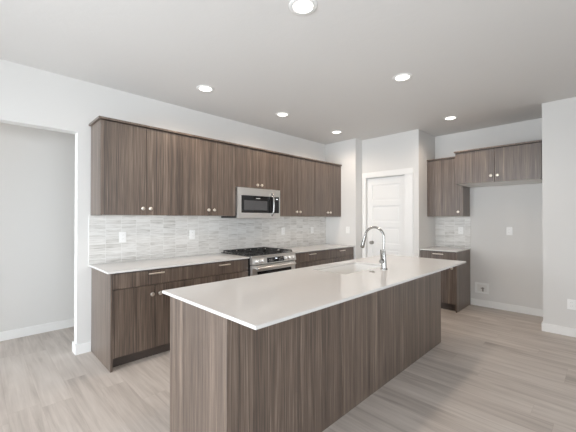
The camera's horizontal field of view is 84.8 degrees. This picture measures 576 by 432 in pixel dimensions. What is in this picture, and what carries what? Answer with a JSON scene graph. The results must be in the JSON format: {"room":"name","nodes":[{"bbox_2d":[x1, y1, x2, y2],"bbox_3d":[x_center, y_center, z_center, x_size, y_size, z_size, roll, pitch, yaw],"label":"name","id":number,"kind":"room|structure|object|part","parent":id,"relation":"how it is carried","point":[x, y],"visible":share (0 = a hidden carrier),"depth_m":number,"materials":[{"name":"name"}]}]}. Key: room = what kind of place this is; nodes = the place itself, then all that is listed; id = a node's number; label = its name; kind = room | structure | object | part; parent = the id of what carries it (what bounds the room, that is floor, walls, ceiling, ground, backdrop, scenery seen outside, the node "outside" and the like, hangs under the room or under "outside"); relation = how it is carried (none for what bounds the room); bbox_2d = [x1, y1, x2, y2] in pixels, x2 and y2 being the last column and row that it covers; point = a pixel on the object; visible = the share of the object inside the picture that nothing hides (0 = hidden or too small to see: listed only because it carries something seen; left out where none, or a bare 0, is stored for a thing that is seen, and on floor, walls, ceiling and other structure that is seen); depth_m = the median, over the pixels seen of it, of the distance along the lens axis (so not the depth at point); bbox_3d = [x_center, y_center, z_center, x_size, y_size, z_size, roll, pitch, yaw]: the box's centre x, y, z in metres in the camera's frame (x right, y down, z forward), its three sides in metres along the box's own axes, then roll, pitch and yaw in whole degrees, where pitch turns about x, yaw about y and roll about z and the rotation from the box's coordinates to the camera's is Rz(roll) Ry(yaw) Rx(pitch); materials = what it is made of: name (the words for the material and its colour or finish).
{"room":"kitchen","nodes":[
{"label":"kitchen","id":0,"kind":"room"},
{"bbox_2d":[0,122,74,331],"bbox_3d":[-3.127,0.004,3.001,5.240,2.745,1.002,0,-1,-45],"label":"wall","id":1,"kind":"structure","parent":0,"point":[37,166],"depth_m":3.71,"materials":[{"name":"white paint"}]},
{"bbox_2d":[0,318,73,340],"bbox_3d":[-3.391,1.329,3.256,5.000,0.100,0.014,0,-1,-45],"label":"baseboard","id":2,"kind":"structure","parent":1,"relation":"attached to","point":[27,331],"depth_m":3.69,"materials":[{"name":"white paint"}]},
{"bbox_2d":[0,59,324,344],"bbox_3d":[-1.850,0.008,3.481,7.327,2.745,0.120,0,-1,-45],"label":"wall","id":3,"kind":"structure","parent":0,"point":[32,97],"depth_m":3.20,"materials":[{"name":"white paint"}]},
{"bbox_2d":[72,341,90,354],"bbox_3d":[-3.209,1.320,2.118,3.253,0.100,0.148,0,-1,-45],"label":"baseboard","id":4,"kind":"structure","parent":3,"relation":"attached to","point":[82,348],"depth_m":3.17,"materials":[{"name":"white paint"}]},
{"bbox_2d":[91,119,181,215],"bbox_3d":[-1.594,-0.460,3.377,0.809,0.910,0.389,0,-1,-45],"label":"upper cabinet","id":5,"kind":"object","parent":3,"relation":"attached to","point":[135,170],"visible":1,"depth_m":3.20,"materials":[{"name":"brown laminate"}]},
{"bbox_3d":[-1.893,-0.462,3.116,0.018,0.910,0.337,0,-1,-45],"label":"panel","id":6,"kind":"part","parent":5,"relation":"part of","materials":[{"name":"brown laminate"}]},
{"bbox_3d":[-1.625,-0.460,3.131,0.415,0.902,0.019,0,-1,-45],"label":"door","id":7,"kind":"part","parent":5,"relation":"part of","materials":[{"name":"brown laminate"}]},
{"bbox_3d":[-1.338,-0.458,3.416,0.386,0.902,0.019,0,-1,-45],"label":"door","id":8,"kind":"part","parent":5,"relation":"part of","materials":[{"name":"brown laminate"}]},
{"bbox_2d":[89,116,341,165],"bbox_3d":[-0.531,-0.917,4.446,3.863,0.020,0.378,0,-1,-45],"label":"strip","id":9,"kind":"object","parent":5,"relation":"on","point":[98,118],"visible":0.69,"depth_m":3.64,"materials":[{"name":"brown laminate"}]},
{"bbox_2d":[89,215,325,264],"bbox_3d":[-0.660,0.255,4.570,3.855,0.499,0.009,0,-1,-45],"label":"tile backsplash","id":10,"kind":"structure","parent":3,"relation":"attached to","point":[147,237],"depth_m":3.97,"materials":[{"name":"grey tile"}]},
{"bbox_2d":[119,232,125,242],"bbox_3d":[-1.795,0.229,3.428,0.074,0.116,0.008,0,-1,-45],"label":"wall outlet","id":11,"kind":"object","parent":10,"relation":"attached to","point":[122,235],"visible":1,"depth_m":3.42,"materials":[{"name":"white plastic"}]},
{"bbox_2d":[190,230,194,238],"bbox_3d":[-1.213,0.235,4.007,0.074,0.116,0.008,0,-1,-45],"label":"wall outlet","id":12,"kind":"object","parent":10,"relation":"attached to","point":[192,232],"visible":1,"depth_m":4.00,"materials":[{"name":"white plastic"}]},
{"bbox_2d":[281,227,284,234],"bbox_3d":[-0.078,0.244,5.136,0.074,0.116,0.008,0,-1,-45],"label":"wall outlet","id":13,"kind":"object","parent":10,"relation":"attached to","point":[282,228],"visible":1,"depth_m":5.12,"materials":[{"name":"white plastic"}]},
{"bbox_2d":[181,135,235,215],"bbox_3d":[-1.047,-0.456,3.921,0.732,0.910,0.389,0,-1,-45],"label":"upper cabinet","id":14,"kind":"object","parent":3,"relation":"attached to","point":[208,167],"visible":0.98,"depth_m":3.78,"materials":[{"name":"brown laminate"}]},
{"bbox_3d":[-1.068,-0.456,3.685,0.364,0.902,0.019,0,-1,-45],"label":"door","id":15,"kind":"part","parent":14,"relation":"part of","materials":[{"name":"brown laminate"}]},
{"bbox_3d":[-0.808,-0.454,3.943,0.360,0.902,0.019,0,-1,-45],"label":"door","id":16,"kind":"part","parent":14,"relation":"part of","materials":[{"name":"brown laminate"}]},
{"bbox_2d":[236,146,277,189],"bbox_3d":[-0.520,-0.641,4.447,0.750,0.531,0.389,0,-1,-45],"label":"upper cabinet","id":17,"kind":"object","parent":3,"relation":"attached to","point":[257,169],"visible":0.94,"depth_m":4.31,"materials":[{"name":"brown laminate"}]},
{"bbox_3d":[-0.542,-0.641,4.209,0.379,0.523,0.019,0,-1,-45],"label":"door","id":18,"kind":"part","parent":17,"relation":"part of","materials":[{"name":"brown laminate"}]},
{"bbox_2d":[221,187,279,217],"bbox_3d":[-0.491,-0.169,4.415,0.743,0.401,0.448,0,-1,-45],"label":"microwave","id":19,"kind":"object","parent":17,"relation":"attached to","point":[250,202],"visible":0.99,"depth_m":4.26,"materials":[{"name":"silver metal"}]},
{"bbox_3d":[-0.424,-0.156,4.279,0.534,0.227,0.031,0,-1,-45],"label":"door glass","id":20,"kind":"part","parent":19,"relation":"part of","materials":[{"name":"black glass"}]},
{"bbox_3d":[-0.210,-0.159,4.428,0.025,0.327,0.069,0,-1,-45],"label":"handle","id":21,"kind":"part","parent":19,"relation":"part of","materials":[{"name":"metal"}]},
{"bbox_3d":[-0.188,-0.154,4.514,0.128,0.227,0.031,0,-1,-45],"label":"control panel","id":22,"kind":"part","parent":19,"relation":"part of","materials":[{"name":"black glass"}]},
{"bbox_3d":[-0.276,-0.639,4.473,0.363,0.523,0.019,0,-1,-45],"label":"door","id":23,"kind":"part","parent":17,"relation":"part of","materials":[{"name":"brown laminate"}]},
{"bbox_2d":[278,154,314,216],"bbox_3d":[0.035,-0.447,4.998,0.812,0.910,0.389,0,-1,-45],"label":"upper cabinet","id":24,"kind":"object","parent":3,"relation":"attached to","point":[296,176],"visible":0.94,"depth_m":4.86,"materials":[{"name":"brown laminate"}]},
{"bbox_3d":[0.000,-0.447,4.747,0.405,0.902,0.019,0,-1,-45],"label":"door","id":25,"kind":"part","parent":24,"relation":"part of","materials":[{"name":"brown laminate"}]},
{"bbox_3d":[0.288,-0.445,5.033,0.399,0.902,0.019,0,-1,-45],"label":"door","id":26,"kind":"part","parent":24,"relation":"part of","materials":[{"name":"brown laminate"}]},
{"bbox_2d":[314,162,340,216],"bbox_3d":[0.583,-0.443,5.542,0.728,0.910,0.389,0,-1,-45],"label":"upper cabinet","id":27,"kind":"object","parent":3,"relation":"attached to","point":[327,176],"visible":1,"depth_m":5.41,"materials":[{"name":"brown laminate"}]},
{"bbox_3d":[0.559,-0.443,5.303,0.353,0.902,0.019,0,-1,-45],"label":"door","id":28,"kind":"part","parent":27,"relation":"part of","materials":[{"name":"brown laminate"}]},
{"bbox_3d":[0.817,-0.441,5.559,0.367,0.902,0.019,0,-1,-45],"label":"door","id":29,"kind":"part","parent":27,"relation":"part of","materials":[{"name":"brown laminate"}]},
{"bbox_2d":[0,0,575,144],"bbox_3d":[0.689,-1.406,1.421,8.405,0.050,8.642,0,-1,-45],"label":"ceiling","id":30,"kind":"structure","parent":0,"point":[483,63],"depth_m":2.69,"materials":[{"name":"white paint"}]},
{"bbox_2d":[196,85,213,91],"bbox_3d":[-0.884,-1.361,3.380,0.190,0.007,0.190,0,-1,-45],"label":"recessed light","id":31,"kind":"object","parent":30,"relation":"in","point":[203,88],"visible":1,"depth_m":3.37,"materials":[{"name":"white paint"}]},
{"bbox_2d":[276,112,289,116],"bbox_3d":[-0.072,-1.354,4.216,0.190,0.007,0.190,0,-1,-45],"label":"recessed light","id":32,"kind":"object","parent":30,"relation":"in","point":[280,114],"visible":1,"depth_m":4.21,"materials":[{"name":"white paint"}]},
{"bbox_2d":[289,0,317,15],"bbox_3d":[0.099,-1.371,2.067,0.190,0.007,0.190,0,-1,-45],"label":"recessed light","id":33,"kind":"object","parent":30,"relation":"in","point":[298,7],"visible":1,"depth_m":2.06,"materials":[{"name":"white paint"}]},
{"bbox_2d":[331,130,341,133],"bbox_3d":[0.781,-1.347,5.076,0.190,0.007,0.190,0,-1,-45],"label":"recessed light","id":34,"kind":"object","parent":30,"relation":"in","point":[335,131],"visible":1,"depth_m":5.08,"materials":[{"name":"white paint"}]},
{"bbox_2d":[392,73,412,81],"bbox_3d":[1.127,-1.363,3.110,0.190,0.007,0.190,0,-1,-45],"label":"recessed light","id":35,"kind":"object","parent":30,"relation":"in","point":[401,77],"visible":1,"depth_m":3.10,"materials":[{"name":"white paint"}]},
{"bbox_2d":[443,116,457,119],"bbox_3d":[2.248,-1.353,4.366,0.190,0.007,0.190,0,-1,-45],"label":"recessed light","id":36,"kind":"object","parent":30,"relation":"in","point":[448,117],"visible":1,"depth_m":4.37,"materials":[{"name":"white paint"}]},
{"bbox_2d":[0,304,575,431],"bbox_3d":[0.689,1.389,1.398,8.165,0.050,8.402,0,-1,-45],"label":"floor","id":37,"kind":"structure","parent":0,"point":[491,369],"depth_m":2.51,"materials":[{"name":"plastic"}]},
{"bbox_2d":[91,265,192,372],"bbox_3d":[-1.498,0.947,3.272,0.793,0.865,0.657,0,-1,-45],"label":"base cabinet","id":38,"kind":"object","parent":37,"relation":"on","point":[130,311],"visible":0.89,"depth_m":2.98,"materials":[{"name":"brown laminate"}]},
{"bbox_3d":[-1.779,0.945,3.006,0.018,0.865,0.639,0,-1,-45],"label":"panel","id":39,"kind":"part","parent":38,"relation":"part of","materials":[{"name":"brown laminate"}]},
{"bbox_3d":[-1.429,0.967,2.940,0.376,0.605,0.019,0,-1,-45],"label":"door","id":40,"kind":"part","parent":38,"relation":"part of","materials":[{"name":"brown laminate"}]},
{"bbox_3d":[-1.290,0.592,3.081,0.768,0.138,0.019,0,-1,-45],"label":"drawer","id":41,"kind":"part","parent":38,"relation":"part of","materials":[{"name":"brown laminate"}]},
{"bbox_2d":[89,253,249,273],"bbox_3d":[-1.249,0.506,3.531,1.558,0.018,0.646,0,-1,-45],"label":"countertop","id":42,"kind":"structure","parent":38,"relation":"on","point":[148,264],"depth_m":3.37,"materials":[{"name":"white stone"}]},
{"bbox_3d":[-1.155,0.969,3.212,0.388,0.605,0.019,0,-1,-45],"label":"door","id":43,"kind":"part","parent":38,"relation":"part of","materials":[{"name":"brown laminate"}]},
{"bbox_2d":[193,259,247,284],"bbox_3d":[-0.955,0.951,3.813,0.735,0.865,0.657,0,-1,-45],"label":"base cabinet","id":44,"kind":"object","parent":37,"relation":"on","point":[204,273],"visible":0.27,"depth_m":3.58,"materials":[{"name":"brown laminate"}]},
{"bbox_3d":[-0.880,0.971,3.486,0.376,0.605,0.019,0,-1,-45],"label":"door","id":45,"kind":"part","parent":44,"relation":"part of","materials":[{"name":"brown laminate"}]},
{"bbox_3d":[-0.620,0.974,3.745,0.351,0.605,0.019,0,-1,-45],"label":"door","id":46,"kind":"part","parent":44,"relation":"part of","materials":[{"name":"brown laminate"}]},
{"bbox_2d":[221,247,295,275],"bbox_3d":[-0.384,0.927,4.309,0.764,0.920,0.739,0,-1,-45],"label":"gas range","id":47,"kind":"object","parent":37,"relation":"on","point":[261,260],"visible":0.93,"depth_m":4.10,"materials":[{"name":"silver metal"}]},
{"bbox_2d":[221,251,294,258],"bbox_3d":[-0.406,0.509,4.335,0.764,0.025,0.676,0,-1,-45],"label":"cooktop","id":48,"kind":"object","parent":47,"relation":"in","point":[252,254],"depth_m":4.11,"materials":[{"name":"black metal"}]},
{"bbox_3d":[-0.181,0.910,4.106,0.756,0.595,0.039,0,-1,-45],"label":"oven door","id":49,"kind":"part","parent":47,"relation":"part of","materials":[{"name":"silver metal"}]},
{"bbox_3d":[-0.175,0.561,4.102,0.764,0.080,0.050,0,-1,-45],"label":"control panel","id":50,"kind":"part","parent":47,"relation":"part of","materials":[{"name":"silver metal"}]},
{"bbox_3d":[-0.145,0.643,4.071,0.664,0.026,0.062,0,-1,-45],"label":"handle","id":51,"kind":"part","parent":47,"relation":"part of","materials":[{"name":"silver metal"}]},
{"bbox_2d":[170,271,440,431],"bbox_3d":[0.466,0.932,2.704,2.769,0.885,0.638,0,-1,-45],"label":"kitchen island","id":52,"kind":"object","parent":37,"relation":"on","point":[304,373],"visible":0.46,"depth_m":1.88,"materials":[{"name":"brown laminate"}]},
{"bbox_3d":[-0.483,0.924,1.709,0.020,0.885,0.524,0,-1,-45],"label":"panel","id":53,"kind":"part","parent":52,"relation":"part of","materials":[{"name":"brown laminate"}]},
{"bbox_3d":[0.034,0.925,1.837,0.934,0.885,0.020,0,-1,-45],"label":"panel","id":54,"kind":"part","parent":52,"relation":"part of","materials":[{"name":"brown laminate"}]},
{"bbox_2d":[162,254,465,329],"bbox_3d":[0.542,0.479,2.641,2.830,0.017,0.925,0,-1,-45],"label":"island countertop","id":55,"kind":"structure","parent":52,"relation":"on","point":[256,302],"depth_m":2.02,"materials":[{"name":"white stone"}]},
{"bbox_2d":[319,264,380,273],"bbox_3d":[0.579,0.600,2.901,0.720,0.220,0.400,0,-1,-45],"label":"sink","id":56,"kind":"object","parent":55,"relation":"in","point":[351,268],"visible":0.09,"depth_m":3.15,"materials":[{"name":"ceramic"}]},
{"bbox_2d":[360,226,387,269],"bbox_3d":[0.760,0.281,2.846,0.102,0.380,0.266,0,-1,-45],"label":"kitchen faucet","id":57,"kind":"object","parent":55,"relation":"on","point":[382,260],"visible":1,"depth_m":2.78,"materials":[{"name":"metal"}]},
{"bbox_3d":[0.815,0.352,2.754,0.052,0.121,0.034,0,-1,-45],"label":"handle","id":58,"kind":"part","parent":57,"relation":"part of","materials":[{"name":"metal"}]},
{"bbox_3d":[0.697,0.930,2.497,0.933,0.885,0.020,0,-1,-45],"label":"panel","id":59,"kind":"part","parent":52,"relation":"part of","materials":[{"name":"brown laminate"}]},
{"bbox_3d":[1.347,0.936,3.144,0.898,0.885,0.020,0,-1,-45],"label":"panel","id":60,"kind":"part","parent":52,"relation":"part of","materials":[{"name":"brown laminate"}]},
{"bbox_2d":[295,250,327,268],"bbox_3d":[0.137,0.960,4.898,0.799,0.865,0.657,0,-1,-45],"label":"base cabinet","id":61,"kind":"object","parent":37,"relation":"on","point":[313,258],"visible":0.21,"depth_m":4.70,"materials":[{"name":"brown laminate"}]},
{"bbox_3d":[0.199,0.980,4.559,0.405,0.605,0.019,0,-1,-45],"label":"door","id":62,"kind":"part","parent":61,"relation":"part of","materials":[{"name":"brown laminate"}]},
{"bbox_3d":[0.337,0.605,4.699,0.795,0.138,0.019,0,-1,-45],"label":"drawer","id":63,"kind":"part","parent":61,"relation":"part of","materials":[{"name":"brown laminate"}]},
{"bbox_2d":[270,243,354,252],"bbox_3d":[0.391,0.519,5.162,1.528,0.018,0.646,0,-1,-45],"label":"countertop","id":64,"kind":"structure","parent":61,"relation":"on","point":[316,247],"depth_m":5.11,"materials":[{"name":"white stone"}]},
{"bbox_3d":[0.482,0.982,4.841,0.386,0.605,0.019,0,-1,-45],"label":"door","id":65,"kind":"part","parent":61,"relation":"part of","materials":[{"name":"brown laminate"}]},
{"bbox_2d":[328,247,353,262],"bbox_3d":[0.678,0.964,5.437,0.725,0.865,0.657,0,-1,-45],"label":"base cabinet","id":66,"kind":"object","parent":37,"relation":"on","point":[340,254],"visible":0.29,"depth_m":5.21,"materials":[{"name":"brown laminate"}]},
{"bbox_3d":[0.748,0.984,5.106,0.354,0.605,0.019,0,-1,-45],"label":"door","id":67,"kind":"part","parent":66,"relation":"part of","materials":[{"name":"brown laminate"}]},
{"bbox_3d":[1.005,0.986,5.362,0.363,0.605,0.019,0,-1,-45],"label":"door","id":68,"kind":"part","parent":66,"relation":"part of","materials":[{"name":"brown laminate"}]},
{"bbox_2d":[420,250,469,312],"bbox_3d":[2.458,0.960,4.939,0.664,0.865,0.531,0,-1,-45],"label":"base cabinet","id":69,"kind":"object","parent":37,"relation":"on","point":[455,281],"visible":0.66,"depth_m":4.67,"materials":[{"name":"brown laminate"}]},
{"bbox_3d":[2.247,0.605,4.747,0.019,0.138,0.506,0,-1,-45],"label":"drawer","id":70,"kind":"part","parent":69,"relation":"part of","materials":[{"name":"brown laminate"}]},
{"bbox_2d":[420,246,470,251],"bbox_3d":[2.466,0.518,4.945,0.649,0.018,0.539,0,-1,-45],"label":"countertop","id":71,"kind":"structure","parent":69,"relation":"on","point":[434,248],"depth_m":4.85,"materials":[{"name":"white stone"}]},
{"bbox_3d":[2.247,0.982,4.744,0.019,0.605,0.506,0,-1,-45],"label":"door","id":72,"kind":"part","parent":69,"relation":"part of","materials":[{"name":"brown laminate"}]},
{"bbox_3d":[2.645,0.959,4.763,0.646,0.865,0.018,0,-1,-45],"label":"panel","id":73,"kind":"part","parent":69,"relation":"part of","materials":[{"name":"brown laminate"}]},
{"bbox_2d":[325,138,361,258],"bbox_3d":[1.056,0.027,5.818,0.330,2.745,0.664,0,-1,-45],"label":"wall","id":74,"kind":"structure","parent":0,"point":[347,153],"depth_m":5.59,"materials":[{"name":"white paint"}]},
{"bbox_2d":[362,129,434,256],"bbox_3d":[1.648,0.027,5.782,0.878,2.745,1.791,0,-1,-45],"label":"wall","id":75,"kind":"structure","parent":0,"point":[409,149],"depth_m":5.12,"materials":[{"name":"white paint"}]},
{"bbox_2d":[362,168,413,257],"bbox_3d":[1.662,0.319,5.290,0.104,2.153,0.921,0,-1,-45],"label":"door","id":76,"kind":"structure","parent":75,"relation":"in","point":[389,199],"depth_m":5.28,"materials":[{"name":"white paint"}]},
{"bbox_2d":[435,118,542,308],"bbox_3d":[3.079,0.019,4.880,0.120,2.745,1.506,0,-1,-45],"label":"wall","id":77,"kind":"structure","parent":0,"point":[511,265],"depth_m":4.66,"materials":[{"name":"white paint"}]},
{"bbox_2d":[427,158,469,216],"bbox_3d":[2.559,-0.440,5.054,0.374,0.896,0.528,0,-1,-45],"label":"upper cabinet","id":78,"kind":"object","parent":77,"relation":"attached to","point":[444,197],"visible":0.91,"depth_m":4.95,"materials":[{"name":"brown laminate"}]},
{"bbox_2d":[427,157,454,161],"bbox_3d":[2.566,-0.898,5.063,0.357,0.020,0.528,0,-1,-45],"label":"strip","id":79,"kind":"object","parent":78,"relation":"on","point":[447,157],"visible":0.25,"depth_m":4.97,"materials":[{"name":"brown laminate"}]},
{"bbox_3d":[2.758,-0.441,4.891,0.322,0.896,0.018,0,-1,-45],"label":"panel","id":80,"kind":"part","parent":78,"relation":"part of","materials":[{"name":"brown laminate"}]},
{"bbox_2d":[435,217,470,247],"bbox_3d":[2.693,0.260,5.175,0.009,0.499,0.537,0,-1,-45],"label":"tile backsplash","id":81,"kind":"structure","parent":77,"relation":"attached to","point":[446,228],"depth_m":5.17,"materials":[{"name":"grey tile"}]},
{"bbox_2d":[458,227,462,233],"bbox_3d":[2.777,0.234,5.076,0.008,0.116,0.074,0,-1,-45],"label":"wall outlet","id":82,"kind":"object","parent":81,"relation":"attached to","point":[460,229],"visible":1,"depth_m":5.07,"materials":[{"name":"white plastic"}]},
{"bbox_2d":[475,282,488,293],"bbox_3d":[2.987,1.111,4.864,0.032,0.160,0.190,0,-1,-45],"label":"outlet box","id":83,"kind":"object","parent":77,"relation":"attached to","point":[483,288],"visible":1,"depth_m":4.86,"materials":[{"name":"white plastic"}]},
{"bbox_2d":[455,142,541,187],"bbox_3d":[2.966,-0.674,4.401,0.722,0.449,0.969,0,-1,-45],"label":"upper cabinet","id":84,"kind":"object","parent":77,"relation":"attached to","point":[516,164],"visible":1,"depth_m":4.16,"materials":[{"name":"brown laminate"}]},
{"bbox_3d":[2.566,-0.673,4.349,0.019,0.441,0.475,0,-1,-45],"label":"door","id":85,"kind":"part","parent":84,"relation":"part of","materials":[{"name":"brown laminate"}]},
{"bbox_2d":[454,140,541,153],"bbox_3d":[2.966,-0.910,4.413,0.706,0.020,0.986,0,-1,-45],"label":"strip","id":86,"kind":"object","parent":84,"relation":"on","point":[535,141],"visible":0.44,"depth_m":4.12,"materials":[{"name":"brown laminate"}]},
{"bbox_3d":[2.984,-0.461,4.417,0.670,0.016,0.933,0,-1,-45],"label":"panel","id":87,"kind":"part","parent":84,"relation":"part of","materials":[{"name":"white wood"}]},
{"bbox_3d":[2.908,-0.675,4.005,0.019,0.441,0.486,0,-1,-45],"label":"door","id":88,"kind":"part","parent":84,"relation":"part of","materials":[{"name":"brown laminate"}]},
{"bbox_2d":[506,227,512,234],"bbox_3d":[3.243,0.220,4.622,0.008,0.116,0.074,0,-1,-45],"label":"wall outlet","id":89,"kind":"object","parent":77,"relation":"attached to","point":[509,231],"visible":1,"depth_m":4.62,"materials":[{"name":"white plastic"}]},
{"bbox_2d":[470,298,575,336],"bbox_3d":[4.463,1.326,2.890,0.711,0.100,5.194,0,-1,-45],"label":"baseboard","id":90,"kind":"structure","parent":77,"relation":"attached to","point":[490,304],"depth_m":4.45,"materials":[{"name":"white paint"}]},
{"bbox_2d":[542,97,575,328],"bbox_3d":[4.895,0.001,2.561,0.817,2.745,4.343,0,-1,-45],"label":"wall","id":91,"kind":"structure","parent":0,"point":[559,116],"depth_m":3.71,"materials":[{"name":"white paint"}]},
{"bbox_2d":[567,299,575,309],"bbox_3d":[3.251,1.014,3.620,0.008,0.116,0.074,0,-1,-45],"label":"wall outlet","id":92,"kind":"object","parent":91,"relation":"attached to","point":[571,304],"visible":1,"depth_m":3.62,"materials":[{"name":"white plastic"}]}
]}

